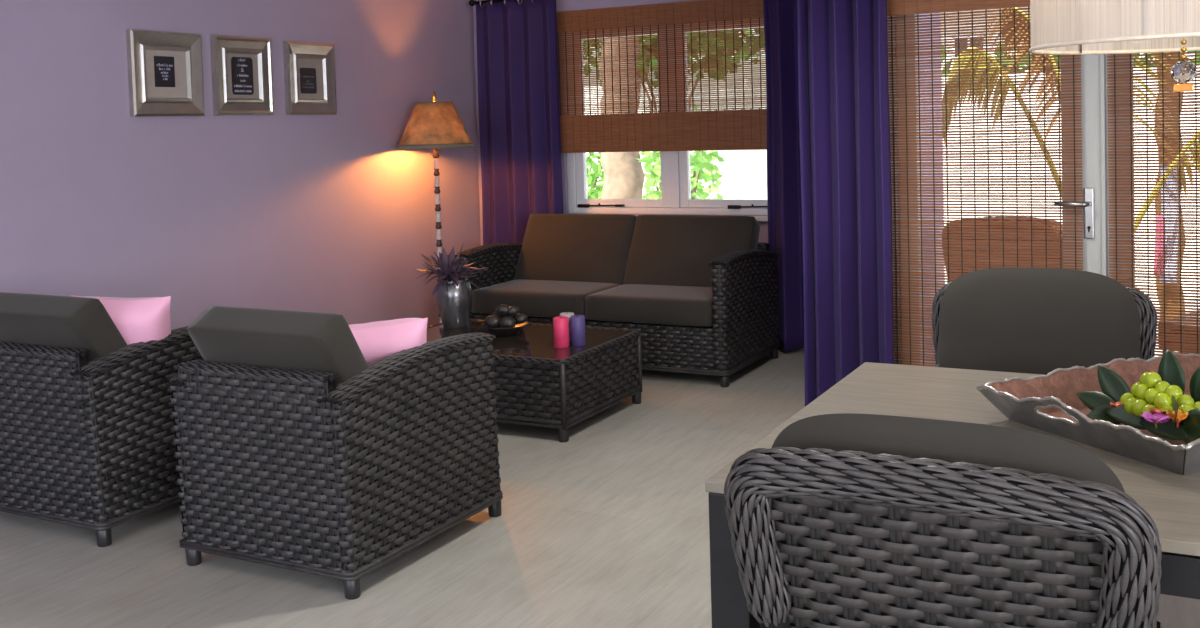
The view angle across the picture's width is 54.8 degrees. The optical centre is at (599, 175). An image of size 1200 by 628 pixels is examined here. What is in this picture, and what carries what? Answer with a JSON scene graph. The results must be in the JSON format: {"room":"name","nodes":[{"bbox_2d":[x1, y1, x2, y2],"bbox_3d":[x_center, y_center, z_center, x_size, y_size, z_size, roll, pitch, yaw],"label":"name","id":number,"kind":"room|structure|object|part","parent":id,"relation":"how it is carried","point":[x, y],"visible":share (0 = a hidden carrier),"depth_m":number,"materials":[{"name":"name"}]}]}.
{"room":"living room","nodes":[
{"label":"living room","id":0,"kind":"room"},
{"bbox_2d":[0,0,480,329],"bbox_3d":[-3.437,0.075,3.734,0.200,2.620,11.000,0,3,28],"label":"wall","id":1,"kind":"structure","parent":0,"point":[323,213],"depth_m":6.28,"materials":[{"name":"purple paint"}]},
{"bbox_2d":[126,29,204,116],"bbox_3d":[-2.191,-0.516,5.855,0.036,0.425,0.452,0,3,28],"label":"picture frame","id":2,"kind":"object","parent":1,"relation":"attached to","point":[165,69],"visible":1,"depth_m":5.84,"materials":[{"name":"silver metal"}]},
{"bbox_2d":[154,56,174,86],"bbox_3d":[-2.201,-0.527,5.848,0.002,0.155,0.128,0,3,28],"label":"print","id":3,"kind":"object","parent":2,"relation":"attached to","point":[164,66],"depth_m":5.85},
{"bbox_2d":[210,35,273,114],"bbox_3d":[-1.948,-0.546,6.317,0.036,0.425,0.420,0,3,28],"label":"picture frame","id":4,"kind":"object","parent":1,"relation":"attached to","point":[235,77],"visible":1,"depth_m":6.31,"materials":[{"name":"silver metal"}]},
{"bbox_2d":[231,57,253,94],"bbox_3d":[-1.953,-0.546,6.320,0.002,0.205,0.158,0,3,28],"label":"print","id":5,"kind":"object","parent":4,"relation":"attached to","point":[242,68],"depth_m":6.32},
{"bbox_2d":[283,41,336,114],"bbox_3d":[-1.698,-0.571,6.795,0.034,0.420,0.410,0,3,28],"label":"picture frame","id":6,"kind":"object","parent":1,"relation":"attached to","point":[309,68],"visible":1,"depth_m":6.78,"materials":[{"name":"silver metal"}]},
{"bbox_2d":[300,68,316,93],"bbox_3d":[-1.710,-0.558,6.782,0.002,0.150,0.138,0,3,28],"label":"print","id":7,"kind":"object","parent":6,"relation":"attached to","point":[308,76],"depth_m":6.78},
{"bbox_2d":[0,348,1199,627],"bbox_3d":[0.169,1.424,1.896,8.280,0.120,10.960,0,3,28],"label":"floor","id":8,"kind":"structure","parent":0,"point":[607,526],"depth_m":3.96,"materials":[{"name":"beige wood"}]},
{"bbox_2d":[0,292,203,546],"bbox_3d":[-1.908,0.865,4.629,0.762,0.876,0.913,0,3,28],"label":"armchair","id":9,"kind":"object","parent":8,"relation":"on","point":[87,434],"visible":0.68,"depth_m":4.21,"materials":[{"name":"grey wicker"}]},
{"bbox_3d":[-2.098,0.943,4.267,0.682,0.618,0.077,0,3,28],"label":"backrest","id":10,"kind":"part","parent":9,"relation":"part of","materials":[{"name":"grey wicker"}]},
{"bbox_2d":[0,292,127,360],"bbox_3d":[-2.029,0.686,4.402,0.612,0.492,0.366,0,3,28],"label":"cushion","id":11,"kind":"object","parent":9,"relation":"on","point":[77,327],"depth_m":4.20,"materials":[{"name":"grey fabric"}]},
{"bbox_3d":[-1.891,1.226,4.657,0.753,0.028,0.885,0,3,28],"label":"rail","id":12,"kind":"part","parent":9,"relation":"part of","materials":[{"name":"grey wicker"}]},
{"bbox_3d":[-1.777,1.275,4.138,0.054,0.092,0.056,0,3,28],"label":"leg","id":13,"kind":"part","parent":9,"relation":"part of","materials":[{"name":"black metal"}]},
{"bbox_2d":[70,295,170,344],"bbox_3d":[-1.804,0.641,4.414,0.392,0.412,0.250,-2,3,-2],"label":"throw pillow","id":14,"kind":"object","parent":9,"relation":"on","point":[145,319],"visible":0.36,"depth_m":4.31,"materials":[{"name":"pink fabric"}]},
{"bbox_3d":[-1.617,0.918,4.481,0.092,0.621,0.897,0,3,28],"label":"armrest","id":15,"kind":"part","parent":9,"relation":"part of","materials":[{"name":"grey wicker"}]},
{"bbox_2d":[166,306,502,599],"bbox_3d":[-0.907,0.859,4.103,0.762,0.876,0.913,0,3,28],"label":"armchair","id":16,"kind":"object","parent":8,"relation":"on","point":[295,452],"visible":1,"depth_m":3.75,"materials":[{"name":"grey wicker"}]},
{"bbox_3d":[-1.193,0.916,4.258,0.092,0.621,0.897,0,3,28],"label":"armrest","id":17,"kind":"part","parent":16,"relation":"part of","materials":[{"name":"grey wicker"}]},
{"bbox_3d":[-1.383,1.273,3.931,0.054,0.092,0.056,0,3,28],"label":"leg","id":18,"kind":"part","parent":16,"relation":"part of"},
{"bbox_3d":[-1.097,0.938,3.741,0.682,0.618,0.077,0,3,28],"label":"backrest","id":19,"kind":"part","parent":16,"relation":"part of","materials":[{"name":"grey wicker"}]},
{"bbox_2d":[187,306,368,383],"bbox_3d":[-1.028,0.680,3.876,0.612,0.492,0.366,0,3,28],"label":"cushion","id":20,"kind":"object","parent":16,"relation":"on","point":[318,345],"depth_m":3.70,"materials":[{"name":"grey fabric"}]},
{"bbox_3d":[-0.890,1.220,4.131,0.753,0.028,0.885,0,3,28],"label":"rail","id":21,"kind":"part","parent":16,"relation":"part of","materials":[{"name":"grey wicker"}]},
{"bbox_3d":[-0.776,1.269,3.611,0.054,0.092,0.056,0,3,28],"label":"leg","id":22,"kind":"part","parent":16,"relation":"part of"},
{"bbox_2d":[349,318,427,365],"bbox_3d":[-0.795,0.667,4.077,0.451,0.351,0.271,-2,3,-8],"label":"throw pillow","id":23,"kind":"object","parent":16,"relation":"on","point":[377,340],"visible":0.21,"depth_m":3.97,"materials":[{"name":"pink fabric"}]},
{"bbox_3d":[-0.616,0.913,3.955,0.092,0.621,0.897,0,3,28],"label":"armrest","id":24,"kind":"part","parent":16,"relation":"part of","materials":[{"name":"grey wicker"}]},
{"bbox_3d":[-0.396,1.227,4.334,0.054,0.092,0.056,0,3,28],"label":"leg","id":25,"kind":"part","parent":16,"relation":"part of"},
{"bbox_2d":[397,91,473,322],"bbox_3d":[-1.039,0.303,7.442,0.492,1.700,0.492,0,3,28],"label":"floor lamp","id":26,"kind":"object","parent":8,"relation":"on","point":[434,124],"visible":0.65,"depth_m":7.28,"materials":[{"name":"brown metal"}]},
{"bbox_3d":[-1.061,-0.464,7.408,0.243,0.024,0.243,0,3,28],"label":"shade trim","id":27,"kind":"part","parent":26,"relation":"part of","materials":[{"name":"brown fabric"}]},
{"bbox_3d":[-1.057,-0.327,7.414,0.486,0.288,0.486,0,3,28],"label":"lamp shade","id":28,"kind":"part","parent":26,"relation":"part of","materials":[{"name":"orange fabric"}]},
{"bbox_3d":[-1.053,-0.194,7.420,0.492,0.028,0.492,0,3,28],"label":"shade trim","id":29,"kind":"part","parent":26,"relation":"part of","materials":[{"name":"brown fabric"}]},
{"bbox_2d":[427,319,642,441],"bbox_3d":[-0.484,1.013,5.922,1.173,0.384,0.837,0,3,28],"label":"coffee table","id":30,"kind":"object","parent":8,"relation":"on","point":[537,383],"visible":0.58,"depth_m":5.49,"materials":[{"name":"grey wicker"}]},
{"bbox_2d":[436,277,471,328],"bbox_3d":[-0.790,0.688,6.288,0.196,0.262,0.196,-3,3,-31],"label":"vase","id":31,"kind":"object","parent":30,"relation":"on","point":[454,303],"visible":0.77,"depth_m":6.22,"materials":[{"name":"grey metal"}]},
{"bbox_2d":[415,243,488,298],"bbox_3d":[-0.820,0.501,6.281,0.352,0.272,0.440,-3,3,-32],"label":"foliage arrangement","id":32,"kind":"object","parent":31,"relation":"in","point":[449,270],"visible":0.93,"depth_m":6.23,"materials":[{"name":"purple plant"}]},
{"bbox_3d":[-0.711,0.607,6.242,0.044,0.088,0.012,0,3,28],"label":"handle","id":33,"kind":"part","parent":31,"relation":"part of","materials":[{"name":"grey metal"}]},
{"bbox_2d":[481,321,528,335],"bbox_3d":[-0.491,0.796,6.007,0.248,0.055,0.248,0,3,28],"label":"bowl","id":34,"kind":"object","parent":30,"relation":"on","point":[499,331],"visible":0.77,"depth_m":5.94,"materials":[{"name":"black ceramic"}]},
{"bbox_2d":[485,315,500,327],"bbox_3d":[-0.553,0.755,6.004,0.095,0.069,0.087,0,3,28],"label":"ornament ball","id":35,"kind":"object","parent":34,"relation":"in","point":[492,321],"visible":0.84,"depth_m":5.97,"materials":[{"name":"black ceramic"}]},
{"bbox_2d":[495,304,509,315],"bbox_3d":[-0.500,0.696,6.000,0.089,0.063,0.076,0,3,28],"label":"ornament ball","id":36,"kind":"object","parent":35,"relation":"on","point":[501,310],"visible":0.95,"depth_m":5.97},
{"bbox_2d":[499,316,515,327],"bbox_3d":[-0.473,0.754,5.944,0.087,0.067,0.081,0,3,28],"label":"ornament ball","id":37,"kind":"object","parent":34,"relation":"in","point":[508,321],"visible":0.95,"depth_m":5.92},
{"bbox_2d":[507,306,519,315],"bbox_3d":[-0.448,0.696,5.973,0.069,0.049,0.062,0,3,28],"label":"ornament ball","id":38,"kind":"object","parent":37,"relation":"on","point":[513,310],"visible":1,"depth_m":5.95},
{"bbox_2d":[514,313,527,323],"bbox_3d":[-0.413,0.739,5.996,0.073,0.054,0.064,0,3,28],"label":"ornament ball","id":39,"kind":"object","parent":34,"relation":"in","point":[519,318],"visible":0.95,"depth_m":5.97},
{"bbox_3d":[-0.489,0.836,5.914,1.108,0.018,0.772,0,3,28],"label":"glass","id":40,"kind":"part","parent":30,"relation":"part of","materials":[{"name":"black glass"}]},
{"bbox_3d":[-0.489,0.837,5.914,1.173,0.032,0.837,0,3,28],"label":"rail","id":41,"kind":"part","parent":30,"relation":"part of","materials":[{"name":"wicker"}]},
{"bbox_2d":[553,316,568,347],"bbox_3d":[-0.188,0.753,5.619,0.076,0.157,0.076,0,3,28],"label":"candle","id":42,"kind":"object","parent":30,"relation":"on","point":[560,323],"visible":1,"depth_m":5.59,"materials":[{"name":"pink wax"}]},
{"bbox_3d":[-0.169,1.182,5.330,0.052,0.080,0.052,0,3,28],"label":"leg","id":43,"kind":"part","parent":30,"relation":"part of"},
{"bbox_2d":[560,312,573,343],"bbox_3d":[-0.161,0.745,5.712,0.072,0.162,0.072,0,3,28],"label":"candle","id":44,"kind":"object","parent":30,"relation":"on","point":[567,314],"visible":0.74,"depth_m":5.68,"materials":[{"name":"grey wax"}]},
{"bbox_3d":[-0.484,0.993,5.921,1.162,0.306,0.825,0,3,28],"label":"frame rail","id":45,"kind":"part","parent":30,"relation":"part of","materials":[{"name":"grey wicker"}]},
{"bbox_2d":[570,314,585,346],"bbox_3d":[-0.109,0.749,5.650,0.074,0.157,0.074,0,3,28],"label":"candle","id":46,"kind":"object","parent":30,"relation":"on","point":[577,322],"visible":1,"depth_m":5.62,"materials":[{"name":"wax"}]},
{"bbox_3d":[0.190,1.142,6.012,0.052,0.080,0.052,0,3,28],"label":"leg","id":47,"kind":"part","parent":30,"relation":"part of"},
{"bbox_2d":[455,214,780,386],"bbox_3d":[0.102,0.699,7.075,1.788,0.876,0.890,0,3,28],"label":"sofa","id":48,"kind":"object","parent":8,"relation":"on","point":[699,291],"visible":0.83,"depth_m":6.93,"materials":[{"name":"grey wicker"}]},
{"bbox_3d":[-0.638,0.758,7.471,0.092,0.621,0.875,0,3,28],"label":"armrest","id":49,"kind":"part","parent":48,"relation":"part of","materials":[{"name":"grey wicker"}]},
{"bbox_2d":[471,279,620,317],"bbox_3d":[-0.271,0.747,7.217,0.810,0.154,0.790,0,3,28],"label":"seat cushion","id":50,"kind":"object","parent":48,"relation":"on","point":[535,298],"depth_m":6.96,"materials":[{"name":"grey fabric"}]},
{"bbox_2d":[514,214,636,284],"bbox_3d":[-0.143,0.497,7.462,0.810,0.492,0.350,0,3,28],"label":"cushion","id":51,"kind":"object","parent":48,"relation":"on","point":[582,248],"depth_m":7.37,"materials":[{"name":"grey fabric"}]},
{"bbox_3d":[0.104,0.944,7.077,1.622,0.243,0.790,0,3,28],"label":"seat","id":52,"kind":"part","parent":48,"relation":"part of","materials":[{"name":"grey wicker"}]},
{"bbox_2d":[585,284,712,326],"bbox_3d":[0.430,0.743,6.849,0.810,0.154,0.790,0,3,28],"label":"seat cushion","id":53,"kind":"object","parent":48,"relation":"on","point":[615,305],"depth_m":6.57,"materials":[{"name":"brown fabric"}]},
{"bbox_2d":[623,215,759,286],"bbox_3d":[0.557,0.493,7.094,0.810,0.492,0.350,0,3,28],"label":"cushion","id":54,"kind":"object","parent":48,"relation":"on","point":[659,250],"depth_m":7.03,"materials":[{"name":"brown fabric"}]},
{"bbox_3d":[0.113,1.061,7.093,1.779,0.028,0.884,0,3,28],"label":"rail","id":55,"kind":"part","parent":48,"relation":"part of","materials":[{"name":"grey wicker"}]},
{"bbox_3d":[0.682,1.107,6.335,0.054,0.092,0.054,0,3,28],"label":"leg","id":56,"kind":"part","parent":48,"relation":"part of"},
{"bbox_3d":[0.847,0.750,6.689,0.092,0.621,0.875,0,3,28],"label":"armrest","id":57,"kind":"part","parent":48,"relation":"part of","materials":[{"name":"grey wicker"}]},
{"bbox_3d":[0.294,0.734,7.440,1.708,0.618,0.060,0,3,28],"label":"backrest","id":58,"kind":"part","parent":48,"relation":"part of","materials":[{"name":"grey wicker"}]},
{"bbox_3d":[1.062,1.065,7.057,0.054,0.092,0.054,0,3,28],"label":"leg","id":59,"kind":"part","parent":48,"relation":"part of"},
{"bbox_2d":[724,413,1161,627],"bbox_3d":[0.672,0.863,2.150,0.692,0.951,0.744,0,3,28],"label":"dining chair","id":60,"kind":"object","parent":8,"relation":"on","point":[848,520],"visible":1,"depth_m":1.86,"materials":[{"name":"wicker"}]},
{"bbox_3d":[0.558,0.787,1.934,0.581,0.585,0.174,0,3,28],"label":"backrest","id":61,"kind":"part","parent":60,"relation":"part of","materials":[{"name":"grey wicker"}]},
{"bbox_2d":[772,413,1124,491],"bbox_3d":[0.572,0.623,1.962,0.605,0.450,0.134,0,3,28],"label":"cushion","id":62,"kind":"object","parent":60,"relation":"on","point":[993,446],"depth_m":1.88,"materials":[{"name":"grey fabric"}]},
{"bbox_3d":[0.709,0.965,2.219,0.654,0.136,0.572,0,3,28],"label":"seat","id":63,"kind":"part","parent":60,"relation":"part of","materials":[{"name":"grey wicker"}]},
{"bbox_2d":[705,362,1199,627],"bbox_3d":[1.234,0.934,2.416,1.674,0.750,1.194,0,3,28],"label":"dining table","id":64,"kind":"object","parent":8,"relation":"on","point":[1171,499],"visible":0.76,"depth_m":2.27,"materials":[{"name":"grey wood"}]},
{"bbox_3d":[0.276,0.979,2.297,0.080,0.726,0.080,0,3,28],"label":"leg","id":65,"kind":"part","parent":64,"relation":"part of","materials":[{"name":"grey metal"}]},
{"bbox_2d":[976,352,1199,474],"bbox_3d":[1.367,0.499,2.565,0.852,0.100,0.579,-3,3,-22],"label":"serving tray","id":66,"kind":"object","parent":64,"relation":"on","point":[1051,403],"visible":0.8,"depth_m":2.55,"materials":[{"name":"grey metal"}]},
{"bbox_3d":[1.001,0.518,2.416,0.053,0.096,0.568,-3,3,-22],"label":"panel","id":67,"kind":"part","parent":66,"relation":"part of","materials":[{"name":"grey metal"}]},
{"bbox_3d":[1.269,0.495,2.804,0.840,0.092,0.053,-3,3,-22],"label":"panel","id":68,"kind":"part","parent":66,"relation":"part of","materials":[{"name":"grey metal"}]},
{"bbox_2d":[1077,350,1199,443],"bbox_3d":[1.202,0.463,2.432,0.278,0.157,0.466,-4,3,-38],"label":"leaf sprig","id":69,"kind":"object","parent":66,"relation":"in","point":[1113,386],"visible":0.7,"depth_m":2.51,"materials":[{"name":"green plant"}]},
{"bbox_2d":[1110,401,1123,407],"bbox_3d":[1.119,0.502,2.497,0.035,0.024,0.035,0,3,28],"label":"flower","id":70,"kind":"object","parent":69,"relation":"on","point":[1111,403],"visible":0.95,"depth_m":2.50,"materials":[{"name":"pink plant"}]},
{"bbox_2d":[1141,412,1170,428],"bbox_3d":[1.139,0.503,2.369,0.056,0.028,0.058,0,3,28],"label":"flower","id":71,"kind":"object","parent":69,"relation":"on","point":[1155,418],"visible":1,"depth_m":2.37,"materials":[{"name":"purple plant"}]},
{"bbox_2d":[1149,407,1165,413],"bbox_3d":[1.159,0.495,2.399,0.038,0.025,0.037,0,3,28],"label":"flower","id":72,"kind":"object","parent":69,"relation":"on","point":[1152,410],"visible":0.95,"depth_m":2.40,"materials":[{"name":"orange plant"}]},
{"bbox_2d":[1166,409,1188,427],"bbox_3d":[1.173,0.494,2.351,0.040,0.034,0.041,0,3,28],"label":"flower","id":73,"kind":"object","parent":69,"relation":"on","point":[1180,415],"visible":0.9,"depth_m":2.35,"materials":[{"name":"orange plant"}]},
{"bbox_2d":[1120,372,1199,416],"bbox_3d":[1.196,0.466,2.409,0.094,0.094,0.246,-3,3,-28],"label":"grape bunch","id":74,"kind":"object","parent":66,"relation":"in","point":[1150,388],"visible":0.88,"depth_m":2.43,"materials":[{"name":"green food"}]},
{"bbox_3d":[1.465,0.511,2.325,0.840,0.092,0.053,-3,3,-22],"label":"panel","id":75,"kind":"part","parent":66,"relation":"part of","materials":[{"name":"grey metal"}]},
{"bbox_2d":[932,267,1156,374],"bbox_3d":[1.310,0.783,3.535,0.692,0.951,0.744,0,3,28],"label":"dining chair","id":76,"kind":"object","parent":8,"relation":"on","point":[1030,320],"visible":0.41,"depth_m":3.68,"materials":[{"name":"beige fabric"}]},
{"bbox_2d":[473,0,767,245],"bbox_3d":[0.510,-0.216,7.751,3.050,2.620,0.200,0,3,28],"label":"wall","id":77,"kind":"structure","parent":0,"point":[561,5],"depth_m":8.00,"materials":[{"name":"purple paint"}]},
{"bbox_2d":[469,0,533,7],"bbox_3d":[0.393,-1.229,7.538,2.909,0.081,0.179,0,3,28],"label":"curtain rod","id":78,"kind":"object","parent":77,"relation":"attached to","point":[471,2],"visible":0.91,"depth_m":8.09,"materials":[{"name":"black metal"}]},
{"bbox_3d":[-0.897,-1.219,8.149,0.056,0.048,0.048,0,3,28],"label":"knob","id":79,"kind":"part","parent":78,"relation":"part of","materials":[{"name":"black metal"}]},
{"bbox_3d":[0.387,-1.226,7.473,2.860,0.022,0.021,0,3,28],"label":"rod","id":80,"kind":"part","parent":78,"relation":"part of","materials":[{"name":"black metal"}]},
{"bbox_2d":[476,0,563,244],"bbox_3d":[-0.556,-0.062,8.038,0.655,2.318,0.097,0,3,28],"label":"curtain","id":81,"kind":"object","parent":78,"relation":"hanging from","point":[517,47],"visible":0.7,"depth_m":8.02,"materials":[{"name":"fabric"}]},
{"bbox_2d":[763,0,803,351],"bbox_3d":[1.317,-0.073,7.055,0.646,2.318,0.109,0,3,28],"label":"curtain","id":82,"kind":"object","parent":78,"relation":"hanging from","point":[784,205],"visible":0.38,"depth_m":7.15,"materials":[{"name":"fabric"}]},
{"bbox_2d":[563,19,767,220],"bbox_3d":[0.559,-0.387,7.630,1.870,1.350,0.150,0,3,28],"label":"window","id":83,"kind":"structure","parent":77,"relation":"in","point":[675,199],"depth_m":7.72,"materials":[{"name":"white paint"}]},
{"bbox_3d":[0.147,-0.399,7.892,0.709,1.221,0.046,0,3,28],"label":"casement sash","id":84,"kind":"part","parent":83,"relation":"part of","materials":[{"name":"white paint"}]},
{"bbox_2d":[557,0,766,152],"bbox_3d":[0.574,-0.649,7.527,1.985,0.969,0.081,0,3,28],"label":"bamboo blind","id":85,"kind":"object","parent":83,"relation":"attached to","point":[721,128],"visible":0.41,"depth_m":7.59,"materials":[{"name":"brown wood"}]},
{"bbox_3d":[0.568,-1.116,7.521,1.985,0.035,0.048,0,3,28],"label":"head rail","id":86,"kind":"part","parent":85,"relation":"part of","materials":[{"name":"brown wood"}]},
{"bbox_3d":[0.571,-0.748,7.523,1.929,0.700,0.008,0,3,28],"label":"woven cord","id":87,"kind":"part","parent":85,"relation":"part of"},
{"bbox_3d":[0.562,0.274,7.628,1.870,0.030,0.080,0,3,28],"label":"sill","id":88,"kind":"part","parent":83,"relation":"part of","materials":[{"name":"white paint"}]},
{"bbox_3d":[0.924,-0.404,7.483,0.899,1.221,0.046,0,3,28],"label":"casement sash","id":89,"kind":"part","parent":83,"relation":"part of","materials":[{"name":"white paint"}]},
{"bbox_2d":[917,13,944,364],"bbox_3d":[1.586,-0.183,6.305,0.200,2.620,1.760,0,3,28],"label":"wall","id":90,"kind":"structure","parent":0,"point":[929,13],"depth_m":6.72,"materials":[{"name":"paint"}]},
{"bbox_3d":[0.099,-1.314,1.793,8.280,0.120,11.000,0,3,28],"label":"ceiling","id":91,"kind":"structure","parent":0,"visible":0},
{"bbox_2d":[1029,0,1199,91],"bbox_3d":[1.243,-0.748,2.470,0.625,1.133,0.625,0,3,28],"label":"pendant lamp","id":92,"kind":"object","parent":91,"relation":"hanging from","point":[1058,27],"visible":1,"depth_m":2.36,"materials":[{"name":"fabric"}]},
{"bbox_3d":[1.252,-0.436,2.484,0.616,0.300,0.616,0,3,28],"label":"lamp shade","id":93,"kind":"part","parent":92,"relation":"part of","materials":[{"name":"white fabric"}]},
{"bbox_3d":[1.256,-0.296,2.490,0.011,0.092,0.011,-4,3,-40],"label":"bead chain","id":94,"kind":"part","parent":92,"relation":"part of","materials":[{"name":"gold metal"}]},
{"bbox_3d":[3.352,-0.154,4.474,4.630,2.620,0.160,0,3,28],"label":"wall","id":95,"kind":"structure","parent":0,"visible":0},
{"bbox_2d":[887,16,901,362],"bbox_3d":[2.217,0.103,5.074,1.860,2.120,0.120,0,3,28],"label":"trim","id":96,"kind":"structure","parent":95,"relation":"attached to","point":[887,16],"depth_m":5.44,"materials":[{"name":"white paint"}]},
{"bbox_2d":[887,0,1082,366],"bbox_3d":[1.734,0.116,5.255,0.847,2.015,0.042,0,3,28],"label":"bamboo blind","id":97,"kind":"object","parent":95,"relation":"attached to","point":[894,7],"visible":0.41,"depth_m":5.26,"materials":[{"name":"brown wood"}]},
{"bbox_2d":[896,1,1106,363],"bbox_3d":[1.803,0.118,5.237,0.894,2.040,0.118,0,3,28],"label":"door","id":98,"kind":"structure","parent":95,"relation":"in","point":[1092,68],"depth_m":5.06,"materials":[{"name":"white paint"}]},
{"bbox_3d":[2.077,0.165,5.067,0.155,0.225,0.068,0,3,28],"label":"handle","id":99,"kind":"part","parent":98,"relation":"part of","materials":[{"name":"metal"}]},
{"bbox_2d":[1104,54,1134,290],"bbox_3d":[2.604,0.111,4.854,0.890,2.040,0.050,0,3,28],"label":"door","id":100,"kind":"structure","parent":95,"relation":"in","point":[1105,55],"depth_m":5.01,"materials":[{"name":"white paint"}]},
{"bbox_2d":[1107,51,1199,355],"bbox_3d":[2.584,0.112,4.808,0.864,2.015,0.042,0,3,28],"label":"bamboo blind","id":101,"kind":"object","parent":95,"relation":"attached to","point":[1157,157],"visible":0.46,"depth_m":4.91,"materials":[{"name":"brown wood"}]},
{"bbox_3d":[2.082,-1.192,4.892,2.657,0.044,0.172,0,3,28],"label":"curtain rod","id":102,"kind":"object","parent":95,"relation":"attached to","visible":0},
{"bbox_2d":[797,0,893,405],"bbox_3d":[1.143,-0.007,5.382,0.428,2.353,0.141,0,3,28],"label":"curtain","id":103,"kind":"object","parent":102,"relation":"hanging from","point":[844,117],"visible":0.86,"depth_m":5.38,"materials":[{"name":"fabric"}]},
{"label":"outside","id":104,"kind":"structure","parent":0,"visible":0},
{"bbox_2d":[1154,168,1178,282],"bbox_3d":[3.717,0.319,7.602,0.150,0.780,0.044,0,3,28],"label":"hanging cloth","id":105,"kind":"object","parent":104,"point":[1160,168],"visible":0.2,"depth_m":7.60,"materials":[{"name":"fabric"}]},
{"bbox_3d":[3.681,0.459,7.621,0.066,0.400,0.030,0,3,28],"label":"pink panel","id":106,"kind":"part","parent":105,"relation":"part of","materials":[{"name":"fabric"}]},
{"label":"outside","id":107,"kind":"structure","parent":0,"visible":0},
{"bbox_2d":[945,277,1199,353],"bbox_3d":[7.431,0.650,16.270,30.000,0.140,24.400,0,3,28],"label":"paving","id":108,"kind":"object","parent":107,"point":[945,277],"depth_m":9.19,"materials":[{"name":"grey stone"}]},
{"bbox_2d":[586,152,603,198],"bbox_3d":[-0.308,0.162,12.477,1.529,1.699,1.146,0,3,28],"label":"bush","id":109,"kind":"object","parent":108,"relation":"on","point":[592,177],"visible":0.06,"depth_m":12.25,"materials":[{"name":"green plant"}]},
{"bbox_3d":[-0.274,0.437,12.501,0.711,1.072,0.536,0,3,28],"label":"stem","id":110,"kind":"part","parent":109,"relation":"part of","materials":[{"name":"green plant"}]},
{"bbox_2d":[599,37,644,198],"bbox_3d":[0.189,-1.290,11.363,0.459,4.671,0.425,0,3,28],"label":"trunk","id":111,"kind":"object","parent":108,"relation":"on","point":[624,176],"visible":0.22,"depth_m":11.24,"materials":[{"name":"grey plant"}]},
{"bbox_2d":[641,151,696,198],"bbox_3d":[0.699,0.197,12.094,0.705,1.524,0.637,-4,4,-44],"label":"bush","id":112,"kind":"object","parent":108,"relation":"on","point":[648,170],"visible":0.06,"depth_m":12.01,"materials":[{"name":"green plant"}]},
{"bbox_2d":[583,29,764,112],"bbox_3d":[0.816,-1.137,13.782,3.893,4.039,1.697,0,3,28],"label":"tree","id":113,"kind":"object","parent":108,"relation":"on","point":[749,29],"visible":0.06,"depth_m":13.39,"materials":[{"name":"green plant"}]},
{"bbox_3d":[0.907,-0.761,13.732,1.806,3.287,0.746,0,3,28],"label":"stem","id":114,"kind":"part","parent":113,"relation":"part of","materials":[{"name":"brown plant"}]},
{"bbox_2d":[584,78,766,199],"bbox_3d":[-0.206,-0.210,16.046,8.700,2.040,0.200,0,3,28],"label":"wall","id":115,"kind":"structure","parent":108,"relation":"on","point":[744,172],"depth_m":14.90,"materials":[{"name":"white paint"}]},
{"bbox_2d":[635,108,724,198],"bbox_3d":[0.759,0.188,10.257,0.815,1.701,0.849,0,3,28],"label":"bush","id":116,"kind":"object","parent":108,"relation":"on","point":[699,163],"visible":0.39,"depth_m":10.12,"materials":[{"name":"green plant"}]},
{"bbox_3d":[0.763,0.400,10.257,0.374,1.278,0.432,0,3,28],"label":"stem","id":117,"kind":"part","parent":116,"relation":"part of","materials":[{"name":"grey plant"}]},
{"bbox_2d":[942,217,1062,280],"bbox_3d":[2.284,0.707,6.485,0.692,0.908,0.730,-1,3,16],"label":"patio chair","id":118,"kind":"object","parent":108,"relation":"on","point":[981,217],"visible":0.09,"depth_m":6.73,"materials":[{"name":"brown wicker"}]},
{"bbox_3d":[2.344,0.586,6.704,0.581,0.585,0.174,-1,3,16],"label":"backrest","id":119,"kind":"part","parent":118,"relation":"part of","materials":[{"name":"brown wicker"}]},
{"bbox_2d":[941,7,1193,71],"bbox_3d":[8.111,-1.685,17.697,9.300,4.360,5.800,0,3,28],"label":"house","id":120,"kind":"structure","parent":108,"relation":"on","point":[1017,7],"depth_m":16.34,"materials":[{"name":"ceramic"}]},
{"bbox_2d":[941,43,1199,74],"bbox_3d":[5.319,-0.307,10.769,5.218,2.398,1.290,0,3,28],"label":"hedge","id":121,"kind":"object","parent":108,"relation":"on","point":[998,43],"visible":0.02,"depth_m":11.09,"materials":[{"name":"green plant"}]},
{"bbox_2d":[942,66,1199,283],"bbox_3d":[7.732,-0.017,8.492,12.220,1.860,0.260,0,3,28],"label":"wall","id":122,"kind":"structure","parent":108,"relation":"on","point":[1196,66],"depth_m":10.40,"materials":[{"name":"white paint"}]},
{"bbox_2d":[942,7,1199,287],"bbox_3d":[3.432,-0.273,7.565,2.256,2.701,1.068,0,3,28],"label":"palm tree","id":123,"kind":"object","parent":108,"relation":"on","point":[1016,7],"visible":0.16,"depth_m":7.61,"materials":[{"name":"plant"}]},
{"bbox_2d":[1154,52,1185,320],"bbox_3d":[3.790,-0.515,7.706,0.192,3.174,0.162,0,3,28],"label":"trunk","id":124,"kind":"object","parent":108,"relation":"on","point":[1159,52],"visible":0.16,"depth_m":7.67,"materials":[{"name":"brown plant"}]},
{"bbox_2d":[1158,310,1199,353],"bbox_3d":[3.279,0.710,5.769,0.692,0.908,0.730,-4,3,-42],"label":"patio chair","id":125,"kind":"object","parent":108,"relation":"on","point":[1198,310],"visible":0.17,"depth_m":5.76,"materials":[{"name":"brown wicker"}]}
]}

